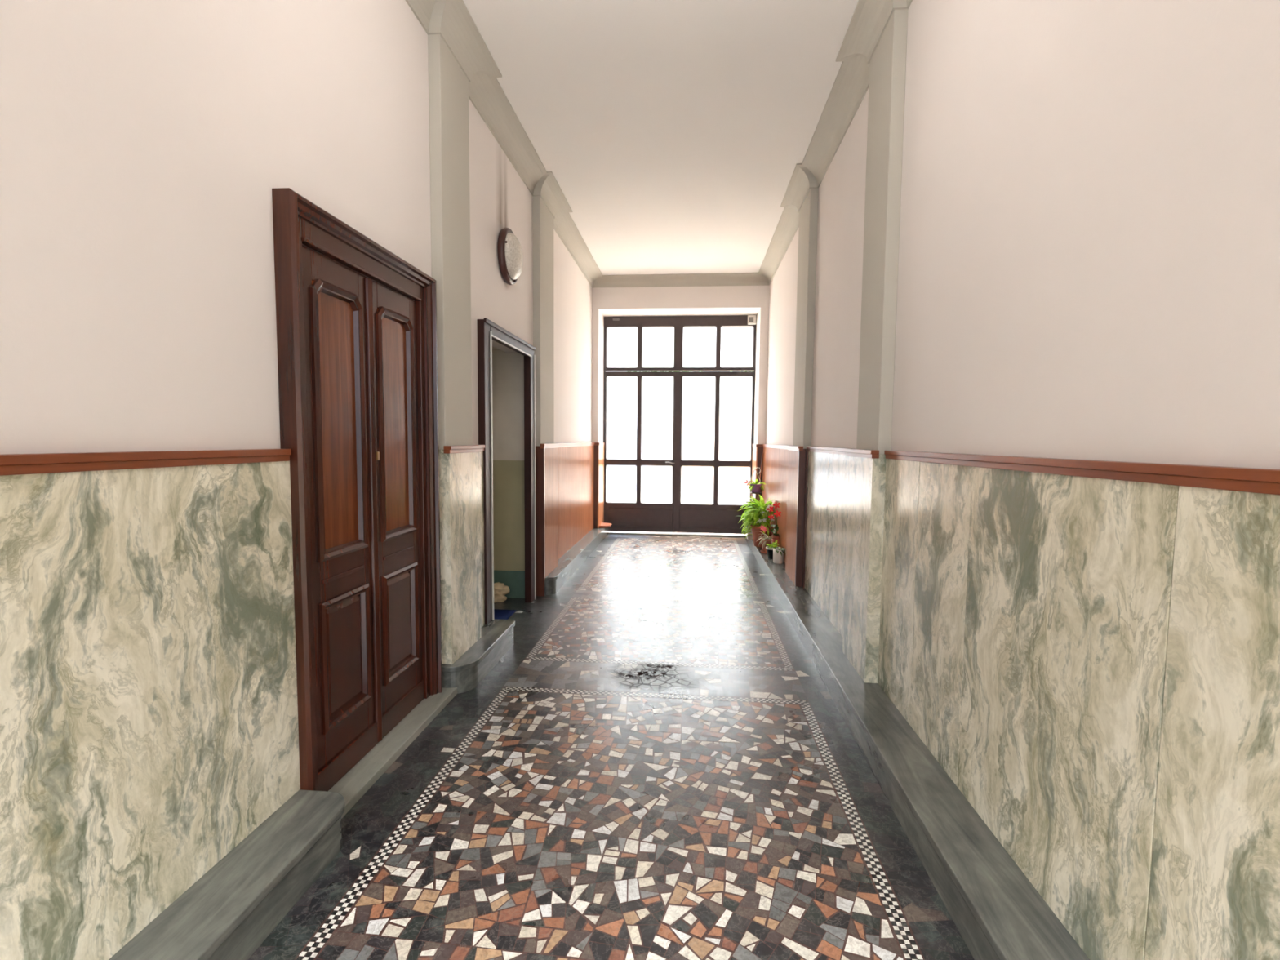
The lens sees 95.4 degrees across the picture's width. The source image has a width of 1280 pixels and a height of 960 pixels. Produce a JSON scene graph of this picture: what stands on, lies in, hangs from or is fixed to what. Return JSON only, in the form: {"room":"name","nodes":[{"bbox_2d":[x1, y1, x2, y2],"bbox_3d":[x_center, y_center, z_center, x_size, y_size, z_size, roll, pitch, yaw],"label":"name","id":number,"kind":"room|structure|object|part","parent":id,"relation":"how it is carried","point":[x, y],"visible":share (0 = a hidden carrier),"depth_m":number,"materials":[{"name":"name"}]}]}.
{"room":"apartment building hallway","nodes":[
{"label":"apartment building hallway","id":0,"kind":"room"},
{"bbox_2d":[0,0,591,453],"bbox_3d":[-1.286,-0.755,3.534,0.220,4.000,11.900,1,4,5],"label":"wall","id":1,"kind":"structure","parent":0,"point":[145,144],"depth_m":1.74,"materials":[{"name":"paint"}]},
{"bbox_2d":[0,449,484,959],"bbox_3d":[-1.373,0.624,0.908,0.105,1.265,6.480,1,4,5],"label":"wainscot","id":2,"kind":"structure","parent":1,"relation":"attached to","point":[148,704],"depth_m":1.56,"materials":[{"name":"green stone"}]},
{"bbox_2d":[0,444,484,475],"bbox_3d":[-1.358,-0.006,0.864,0.114,0.044,6.480,1,4,5],"label":"rail","id":3,"kind":"object","parent":2,"relation":"attached to","point":[42,463],"visible":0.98,"depth_m":1.52,"materials":[{"name":"brown wood"}]},
{"bbox_2d":[271,187,442,791],"bbox_3d":[-1.232,0.096,2.716,0.101,2.335,1.170,1,4,5],"label":"door","id":4,"kind":"structure","parent":1,"relation":"in","point":[357,343],"depth_m":2.57,"materials":[{"name":"brown wood"}]},
{"bbox_3d":[-1.293,0.159,2.223,0.042,2.275,0.050,1,4,5],"label":"frame post","id":5,"kind":"part","parent":4,"relation":"part of","materials":[{"name":"brown wood"}]},
{"bbox_3d":[-1.278,-0.240,2.459,0.007,1.100,0.320,1,4,5],"label":"panel","id":6,"kind":"part","parent":4,"relation":"part of","materials":[{"name":"brown wood"}]},
{"bbox_3d":[-1.267,0.113,2.482,0.034,1.832,0.344,1,4,5],"label":"panel moulding","id":7,"kind":"part","parent":4,"relation":"part of","materials":[{"name":"brown wood"}]},
{"bbox_3d":[-1.283,0.757,2.527,0.014,0.520,0.320,1,4,5],"label":"panel","id":8,"kind":"part","parent":4,"relation":"part of","materials":[{"name":"brown wood"}]},
{"bbox_3d":[-1.230,-0.112,2.711,0.030,0.040,0.018,1,4,5],"label":"keyhole plate","id":9,"kind":"part","parent":4,"relation":"part of","materials":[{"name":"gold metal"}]},
{"bbox_3d":[-1.236,-0.272,2.930,0.007,1.100,0.320,1,4,5],"label":"panel","id":10,"kind":"part","parent":4,"relation":"part of","materials":[{"name":"brown wood"}]},
{"bbox_3d":[-1.226,0.081,2.954,0.034,1.832,0.344,1,4,5],"label":"panel moulding","id":11,"kind":"part","parent":4,"relation":"part of","materials":[{"name":"brown wood"}]},
{"bbox_3d":[-1.241,0.725,2.998,0.014,0.520,0.320,1,4,5],"label":"panel","id":12,"kind":"part","parent":4,"relation":"part of","materials":[{"name":"brown wood"}]},
{"bbox_3d":[-1.205,0.092,3.217,0.042,2.275,0.050,1,4,5],"label":"frame post","id":13,"kind":"part","parent":4,"relation":"part of","materials":[{"name":"brown wood"}]},
{"bbox_2d":[427,34,472,449],"bbox_3d":[-1.139,-0.770,3.550,0.070,3.690,0.420,1,4,5],"label":"pilaster","id":14,"kind":"object","parent":1,"relation":"attached to","point":[448,85],"visible":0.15,"depth_m":3.41,"materials":[{"name":"paint"}]},
{"bbox_2d":[476,317,536,624],"bbox_3d":[-1.054,-0.001,4.747,0.077,2.333,1.290,1,4,5],"label":"door frame","id":15,"kind":"structure","parent":1,"relation":"in","point":[488,331],"depth_m":4.26,"materials":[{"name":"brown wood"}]},
{"bbox_2d":[497,227,523,284],"bbox_3d":[-1.000,-1.763,4.598,0.133,0.424,0.424,1,4,5],"label":"wall lamp","id":16,"kind":"object","parent":1,"relation":"attached to","point":[509,251],"visible":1,"depth_m":4.48,"materials":[{"name":"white glass"}]},
{"bbox_3d":[-0.976,-1.762,4.596,0.085,0.357,0.357,1,4,5],"label":"lamp glass","id":17,"kind":"part","parent":16,"relation":"part of","materials":[{"name":"white glass"}]},
{"bbox_2d":[532,195,554,445],"bbox_3d":[-0.945,-0.918,5.737,0.070,3.690,0.540,1,4,5],"label":"pilaster","id":18,"kind":"object","parent":1,"relation":"attached to","point":[543,220],"visible":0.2,"depth_m":5.54,"materials":[{"name":"paint"}]},
{"bbox_2d":[535,442,604,595],"bbox_3d":[-0.792,0.259,7.403,0.119,1.457,3.800,1,4,5],"label":"wainscot","id":19,"kind":"structure","parent":1,"relation":"attached to","point":[570,477],"depth_m":6.72,"materials":[{"name":"brown wood"}]},
{"bbox_3d":[-0.919,0.280,5.989,0.103,1.265,0.884,1,4,5],"label":"slat panel","id":20,"kind":"part","parent":19,"relation":"part of","materials":[{"name":"brown wood"}]},
{"bbox_3d":[-0.783,-0.446,7.354,0.114,0.044,3.800,1,4,5],"label":"cap rail","id":21,"kind":"part","parent":19,"relation":"part of","materials":[{"name":"brown wood"}]},
{"bbox_3d":[-0.811,0.170,7.608,0.033,1.265,2.344,1,4,5],"label":"slat panel","id":22,"kind":"part","parent":19,"relation":"part of","materials":[{"name":"brown wood"}]},
{"bbox_2d":[492,349,524,598],"bbox_3d":[-1.997,-0.236,4.638,1.806,2.800,1.700,1,4,5],"label":"wall","id":23,"kind":"structure","parent":0,"point":[508,368],"depth_m":5.43,"materials":[{"name":"beige paint"}]},
{"bbox_2d":[248,530,974,959],"bbox_3d":[-0.865,1.250,3.582,4.470,0.001,12.200,1,4,5],"label":"floor","id":24,"kind":"structure","parent":0,"point":[656,764],"depth_m":2.36,"materials":[{"name":"tile"}]},
{"bbox_2d":[108,789,344,959],"bbox_3d":[-1.392,1.408,-0.033,0.255,0.170,4.500,1,4,5],"label":"baseboard","id":25,"kind":"structure","parent":24,"relation":"on","point":[229,911],"depth_m":1.76,"materials":[{"name":"grey stone"}]},
{"bbox_2d":[328,687,457,818],"bbox_3d":[-1.216,1.278,2.841,0.180,0.040,1.260,1,4,5],"label":"threshold","id":26,"kind":"object","parent":24,"relation":"on","point":[354,784],"visible":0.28,"depth_m":2.73,"materials":[{"name":"stone"}]},
{"bbox_2d":[441,618,515,693],"bbox_3d":[-1.061,1.144,3.854,0.228,0.170,0.920,1,4,5],"label":"marble step","id":27,"kind":"structure","parent":24,"relation":"on","point":[475,664],"depth_m":3.66,"materials":[{"name":"grey stone"}]},
{"bbox_2d":[493,582,510,603],"bbox_3d":[-1.386,1.031,5.396,0.352,0.177,0.224,1,4,5],"label":"cloth","id":28,"kind":"object","parent":24,"relation":"on","point":[500,589],"visible":0.34,"depth_m":5.35,"materials":[{"name":"beige fabric"}]},
{"bbox_2d":[493,608,515,619],"bbox_3d":[-1.485,1.158,4.743,0.750,0.010,0.750,1,4,5],"label":"door mat","id":29,"kind":"object","parent":24,"relation":"on","point":[499,614],"visible":0.2,"depth_m":4.97,"materials":[{"name":"blue fabric"}]},
{"bbox_2d":[545,527,608,595],"bbox_3d":[-0.754,0.900,7.458,0.205,0.170,3.730,1,4,5],"label":"marble step","id":30,"kind":"structure","parent":24,"relation":"on","point":[569,562],"depth_m":6.69,"materials":[{"name":"grey stone"}]},
{"bbox_2d":[598,522,611,528],"bbox_3d":[-0.579,0.696,8.933,0.296,0.038,0.296,1,4,5],"label":"saucer","id":31,"kind":"object","parent":30,"relation":"on","point":[603,525],"visible":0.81,"depth_m":8.87,"materials":[{"name":"ceramic"}]},
{"bbox_2d":[608,531,744,537],"bbox_3d":[0.582,0.863,9.284,2.357,0.018,0.160,1,4,5],"label":"threshold","id":32,"kind":"object","parent":24,"relation":"on","point":[610,532],"visible":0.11,"depth_m":9.25,"materials":[{"name":"stone"}]},
{"bbox_2d":[743,530,1089,959],"bbox_3d":[1.231,1.202,3.323,0.250,0.170,11.660,1,4,5],"label":"baseboard","id":33,"kind":"structure","parent":24,"relation":"on","point":[998,913],"depth_m":2.10,"materials":[{"name":"grey stone"}]},
{"bbox_2d":[735,508,754,539],"bbox_3d":[1.512,0.550,7.943,0.416,0.503,0.420,1,4,5],"label":"planter","id":34,"kind":"object","parent":33,"relation":"on","point":[749,536],"visible":0.09,"depth_m":7.86,"materials":[{"name":"ceramic"}]},
{"bbox_3d":[1.550,0.676,7.958,0.209,0.250,0.259,1,4,5],"label":"pot","id":35,"kind":"part","parent":34,"relation":"part of","materials":[{"name":"white ceramic"}]},
{"bbox_2d":[737,494,774,546],"bbox_3d":[1.475,0.506,7.385,0.488,0.667,0.510,1,4,5],"label":"potted plant","id":36,"kind":"object","parent":33,"relation":"on","point":[757,514],"visible":0.83,"depth_m":7.31,"materials":[{"name":"green plant"}]},
{"bbox_3d":[1.556,0.704,7.406,0.302,0.270,0.302,1,4,5],"label":"pot","id":37,"kind":"part","parent":36,"relation":"part of","materials":[{"name":"ceramic"}]},
{"bbox_2d":[751,492,761,497],"bbox_3d":[1.612,0.481,8.121,0.150,0.618,0.150,1,4,5],"label":"plant stand","id":38,"kind":"object","parent":33,"relation":"on","point":[752,493],"visible":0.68,"depth_m":8.06,"materials":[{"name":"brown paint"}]},
{"bbox_2d":[744,466,766,493],"bbox_3d":[1.612,-0.003,8.075,0.247,0.350,0.305,4,5,39],"label":"hanging planter","id":39,"kind":"object","parent":38,"relation":"on","point":[756,487],"visible":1,"depth_m":8.05,"materials":[{"name":"plastic"}]},
{"bbox_3d":[1.610,0.112,8.096,0.164,0.118,0.164,1,4,5],"label":"pot","id":40,"kind":"part","parent":39,"relation":"part of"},
{"bbox_2d":[757,453,763,501],"bbox_3d":[1.706,0.193,8.380,0.160,1.162,0.030,-3,5,-39],"label":"cane","id":41,"kind":"object","parent":33,"relation":"on","point":[762,453],"visible":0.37,"depth_m":8.37,"materials":[{"name":"brown wood"}]},
{"bbox_2d":[756,531,774,554],"bbox_3d":[1.508,0.747,6.976,0.259,0.243,0.240,1,4,5],"label":"potted plant","id":42,"kind":"object","parent":33,"relation":"on","point":[766,540],"visible":0.57,"depth_m":6.90,"materials":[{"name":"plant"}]},
{"bbox_3d":[1.536,0.778,6.955,0.188,0.170,0.188,1,4,5],"label":"pot","id":43,"kind":"part","parent":42,"relation":"part of","materials":[{"name":"ceramic"}]},
{"bbox_2d":[759,502,781,546],"bbox_3d":[1.502,0.563,6.751,0.242,0.641,0.154,1,4,5],"label":"potted plant","id":44,"kind":"object","parent":33,"relation":"on","point":[775,536],"visible":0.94,"depth_m":6.72,"materials":[{"name":"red plant"}]},
{"bbox_3d":[1.574,0.763,6.765,0.094,0.240,0.094,1,4,5],"label":"pot","id":45,"kind":"part","parent":44,"relation":"part of","materials":[{"name":"ceramic"}]},
{"bbox_2d":[765,540,781,559],"bbox_3d":[1.514,0.792,6.616,0.174,0.202,0.182,1,4,5],"label":"potted plant","id":46,"kind":"object","parent":33,"relation":"on","point":[770,553],"visible":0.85,"depth_m":6.59,"materials":[{"name":"green plant"}]},
{"bbox_3d":[1.516,0.830,6.623,0.168,0.125,0.168,1,4,5],"label":"pot","id":47,"kind":"part","parent":46,"relation":"part of","materials":[{"name":"white plastic"}]},
{"bbox_2d":[771,547,786,564],"bbox_3d":[1.539,0.827,6.385,0.154,0.164,0.193,0,4,-9],"label":"potted plant","id":48,"kind":"object","parent":33,"relation":"on","point":[778,553],"visible":0.99,"depth_m":6.35,"materials":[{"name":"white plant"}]},
{"bbox_2d":[462,0,858,275],"bbox_3d":[0.113,-2.683,3.179,3.010,0.200,12.100,1,4,5],"label":"ceiling","id":49,"kind":"structure","parent":0,"point":[673,134],"depth_m":4.14,"materials":[{"name":"paint"}]},
{"bbox_2d":[591,284,769,444],"bbox_3d":[0.594,-1.040,8.958,2.570,3.860,0.750,1,4,5],"label":"wall","id":50,"kind":"structure","parent":0,"point":[712,300],"depth_m":8.52,"materials":[{"name":"paint"}]},
{"bbox_2d":[603,315,755,533],"bbox_3d":[0.594,-0.841,9.127,2.357,3.400,0.140,1,4,5],"label":"door","id":51,"kind":"structure","parent":50,"relation":"in","point":[678,448],"depth_m":9.13,"materials":[{"name":"brown paint"}]},
{"bbox_3d":[-0.298,0.062,9.288,0.499,0.610,0.006,1,4,5],"label":"pane","id":52,"kind":"part","parent":51,"relation":"part of","materials":[{"name":"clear glass"}]},
{"bbox_3d":[-0.289,-0.981,9.216,0.499,1.320,0.006,1,4,5],"label":"pane","id":53,"kind":"part","parent":51,"relation":"part of","materials":[{"name":"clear glass"}]},
{"bbox_3d":[-0.279,-2.080,9.141,0.499,0.640,0.006,1,4,5],"label":"pane","id":54,"kind":"part","parent":51,"relation":"part of","materials":[{"name":"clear glass"}]},
{"bbox_3d":[0.001,0.593,9.265,1.024,0.290,0.008,1,4,5],"label":"kick panel","id":55,"kind":"part","parent":51,"relation":"part of","materials":[{"name":"brown paint"}]},
{"bbox_3d":[0.263,0.070,9.239,0.510,0.610,0.006,1,4,5],"label":"pane","id":56,"kind":"part","parent":51,"relation":"part of","materials":[{"name":"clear glass"}]},
{"bbox_3d":[0.273,-0.972,9.167,0.510,1.320,0.006,1,4,5],"label":"pane","id":57,"kind":"part","parent":51,"relation":"part of","materials":[{"name":"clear glass"}]},
{"bbox_3d":[0.282,-2.071,9.092,0.510,0.640,0.006,1,4,5],"label":"pane","id":58,"kind":"part","parent":51,"relation":"part of","materials":[{"name":"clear glass"}]},
{"bbox_3d":[0.903,0.080,9.182,0.523,0.610,0.006,1,4,5],"label":"pane","id":59,"kind":"part","parent":51,"relation":"part of","materials":[{"name":"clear glass"}]},
{"bbox_3d":[0.912,-0.962,9.111,0.523,1.320,0.006,1,4,5],"label":"pane","id":60,"kind":"part","parent":51,"relation":"part of","materials":[{"name":"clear glass"}]},
{"bbox_3d":[0.922,-2.062,9.036,0.523,0.640,0.006,1,4,5],"label":"pane","id":61,"kind":"part","parent":51,"relation":"part of","materials":[{"name":"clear glass"}]},
{"bbox_3d":[1.154,0.610,9.164,1.044,0.290,0.008,1,4,5],"label":"kick panel","id":62,"kind":"part","parent":51,"relation":"part of","materials":[{"name":"brown paint"}]},
{"bbox_3d":[1.473,0.089,9.133,0.508,0.610,0.006,1,4,5],"label":"pane","id":63,"kind":"part","parent":51,"relation":"part of","materials":[{"name":"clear glass"}]},
{"bbox_3d":[1.483,-0.954,9.061,0.508,1.320,0.006,1,4,5],"label":"pane","id":64,"kind":"part","parent":51,"relation":"part of","materials":[{"name":"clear glass"}]},
{"bbox_3d":[1.493,-2.053,8.986,0.508,0.640,0.006,1,4,5],"label":"pane","id":65,"kind":"part","parent":51,"relation":"part of","materials":[{"name":"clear glass"}]},
{"bbox_2d":[747,315,756,337],"bbox_3d":[1.711,-2.244,8.892,0.142,0.572,0.062,1,4,5],"label":"sensor box","id":66,"kind":"object","parent":51,"relation":"attached to","point":[752,319],"visible":1,"depth_m":8.86,"materials":[{"name":"white plastic"}]},
{"bbox_2d":[765,0,1279,469],"bbox_3d":[1.493,-0.713,3.291,0.220,4.000,11.900,1,4,5],"label":"wall","id":67,"kind":"structure","parent":0,"point":[1089,261],"depth_m":1.69,"materials":[{"name":"paint"}]},
{"bbox_2d":[405,0,912,288],"bbox_3d":[0.087,-2.505,2.921,2.590,0.140,11.160,1,4,5],"label":"crown molding","id":68,"kind":"structure","parent":67,"relation":"attached to","point":[451,20],"depth_m":4.30,"materials":[{"name":"paint"}]},
{"bbox_2d":[751,444,808,587],"bbox_3d":[1.637,0.211,7.167,0.142,1.287,3.835,1,4,5],"label":"wainscot","id":69,"kind":"structure","parent":67,"relation":"attached to","point":[784,471],"depth_m":5.79,"materials":[{"name":"brown wood"}]},
{"bbox_3d":[1.706,0.208,7.387,0.033,1.265,2.344,1,4,5],"label":"slat panel","id":70,"kind":"part","parent":69,"relation":"part of","materials":[{"name":"brown wood"}]},
{"bbox_3d":[1.641,-0.410,7.142,0.137,0.044,3.800,1,4,5],"label":"cap rail","id":71,"kind":"part","parent":69,"relation":"part of","materials":[{"name":"brown wood"}]},
{"bbox_3d":[1.528,0.317,5.774,0.103,1.265,0.884,1,4,5],"label":"slat panel","id":72,"kind":"part","parent":69,"relation":"part of","materials":[{"name":"brown wood"}]},
{"bbox_2d":[792,187,818,448],"bbox_3d":[1.545,-0.881,5.519,0.070,3.690,0.540,1,4,5],"label":"pilaster","id":73,"kind":"object","parent":67,"relation":"attached to","point":[808,212],"visible":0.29,"depth_m":5.28,"materials":[{"name":"paint"}]},
{"bbox_2d":[856,8,907,453],"bbox_3d":[1.352,-0.733,3.332,0.070,3.690,0.420,1,4,5],"label":"pilaster","id":74,"kind":"object","parent":67,"relation":"attached to","point":[887,64],"visible":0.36,"depth_m":3.16,"materials":[{"name":"paint"}]},
{"bbox_2d":[804,451,1279,959],"bbox_3d":[1.145,0.613,1.404,0.105,1.265,7.910,1,4,5],"label":"wainscot","id":75,"kind":"structure","parent":67,"relation":"attached to","point":[1092,664],"depth_m":1.51,"materials":[{"name":"green stone"}]},
{"bbox_2d":[806,446,1279,494],"bbox_3d":[1.139,-0.016,1.337,0.114,0.044,7.860,1,4,5],"label":"rail","id":76,"kind":"object","parent":75,"relation":"attached to","point":[1264,481],"visible":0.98,"depth_m":1.43,"materials":[{"name":"brown wood"}]}
]}

